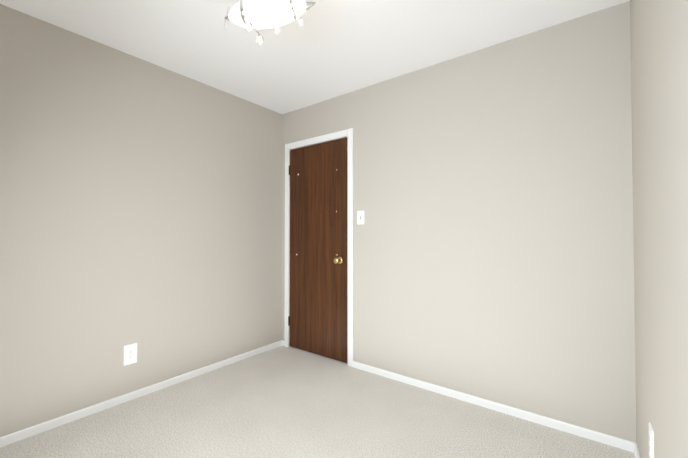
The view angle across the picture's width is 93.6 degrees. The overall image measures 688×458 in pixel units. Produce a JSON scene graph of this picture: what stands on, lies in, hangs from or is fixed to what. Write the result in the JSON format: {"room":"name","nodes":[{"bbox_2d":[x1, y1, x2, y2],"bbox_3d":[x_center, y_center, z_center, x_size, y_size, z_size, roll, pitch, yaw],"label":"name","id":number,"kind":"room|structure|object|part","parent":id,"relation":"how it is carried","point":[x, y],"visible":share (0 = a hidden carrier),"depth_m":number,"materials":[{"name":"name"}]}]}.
{"room":"empty bedroom","nodes":[
{"label":"empty bedroom","id":0,"kind":"room"},
{"bbox_2d":[0,4,281,436],"bbox_3d":[-1.506,-0.017,2.395,0.120,2.440,2.660,-1,-1,37],"label":"wall","id":1,"kind":"structure","parent":0,"point":[141,203],"depth_m":2.23,"materials":[{"name":"paint"}]},
{"bbox_2d":[124,343,136,365],"bbox_3d":[-1.504,0.883,2.277,0.008,0.140,0.085,-1,-1,37],"label":"electrical outlet","id":2,"kind":"object","parent":1,"relation":"attached to","point":[130,353],"visible":1,"depth_m":2.27,"materials":[{"name":"white plastic"}]},
{"bbox_2d":[0,340,281,446],"bbox_3d":[-1.454,1.177,2.335,0.012,0.050,2.660,-1,-1,37],"label":"baseboard","id":3,"kind":"structure","parent":1,"relation":"attached to","point":[5,440],"depth_m":2.21,"materials":[{"name":"white wood"}]},
{"bbox_2d":[0,0,629,113],"bbox_3d":[-0.350,-1.301,1.541,3.020,0.100,2.900,-1,-1,37],"label":"ceiling","id":4,"kind":"structure","parent":0,"point":[328,49],"depth_m":2.07,"materials":[{"name":"white paint"}]},
{"bbox_2d":[224,0,315,44],"bbox_3d":[-0.386,-1.117,1.648,0.510,0.263,0.273,0,-1,13],"label":"ceiling lamp","id":5,"kind":"object","parent":4,"relation":"hanging from","point":[248,15],"visible":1,"depth_m":1.60,"materials":[{"name":"white glass"}]},
{"bbox_3d":[-0.391,-1.114,1.649,0.444,0.152,0.152,0,-1,13],"label":"glass","id":6,"kind":"part","parent":5,"relation":"part of","materials":[{"name":"white glass"}]},
{"bbox_2d":[0,345,634,457],"bbox_3d":[-0.350,1.239,1.499,3.020,0.100,2.900,-1,-1,37],"label":"floor","id":7,"kind":"structure","parent":0,"point":[281,401],"depth_m":1.98,"materials":[{"name":"carpet"}]},
{"bbox_2d":[282,1,636,442],"bbox_3d":[0.488,-0.013,2.629,3.020,2.440,0.120,-1,-1,37],"label":"wall","id":8,"kind":"structure","parent":0,"point":[493,249],"depth_m":2.12,"materials":[{"name":"paint"}]},
{"bbox_2d":[289,137,347,362],"bbox_3d":[-0.276,0.189,3.107,0.750,2.028,0.107,-1,-1,37],"label":"door","id":9,"kind":"structure","parent":8,"relation":"in","point":[318,323],"depth_m":3.10,"materials":[{"name":"brown wood"}]},
{"bbox_3d":[-0.059,0.285,2.920,0.066,0.066,0.072,-1,-1,37],"label":"knob","id":10,"kind":"part","parent":9,"relation":"part of","materials":[{"name":"gold metal"}]},
{"bbox_2d":[284,128,352,366],"bbox_3d":[-0.233,0.161,3.164,0.874,2.109,0.132,-1,-1,37],"label":"door frame","id":11,"kind":"structure","parent":8,"relation":"attached to","point":[338,134],"depth_m":3.02,"materials":[{"name":"white wood"}]},
{"bbox_2d":[357,210,363,223],"bbox_3d":[0.140,-0.100,2.805,0.075,0.120,0.022,-1,-1,37],"label":"switch plate","id":12,"kind":"object","parent":8,"relation":"attached to","point":[360,217],"visible":1,"depth_m":2.81,"materials":[{"name":"white plastic"}]},
{"bbox_2d":[353,361,633,452],"bbox_3d":[0.814,1.177,2.281,1.841,0.050,0.012,-1,-1,37],"label":"baseboard","id":13,"kind":"structure","parent":8,"relation":"attached to","point":[616,442],"depth_m":2.08,"materials":[{"name":"white wood"}]},
{"bbox_2d":[630,0,687,457],"bbox_3d":[0.807,-0.046,0.646,0.120,2.440,2.660,-1,-1,37],"label":"wall","id":14,"kind":"structure","parent":0,"point":[659,62],"depth_m":1.08,"materials":[{"name":"paint"}]},
{"bbox_2d":[634,442,639,457],"bbox_3d":[0.754,1.150,0.666,0.012,0.050,2.660,-1,-1,37],"label":"baseboard","id":15,"kind":"structure","parent":14,"relation":"attached to","point":[636,453],"depth_m":1.67,"materials":[{"name":"white wood"}]},
{"bbox_2d":[649,422,653,457],"bbox_3d":[1.220,0.855,1.284,0.008,0.140,0.085,-1,-1,37],"label":"electrical outlet","id":16,"kind":"object","parent":14,"relation":"attached to","point":[651,443],"visible":1,"depth_m":1.26,"materials":[{"name":"white"}]}
]}

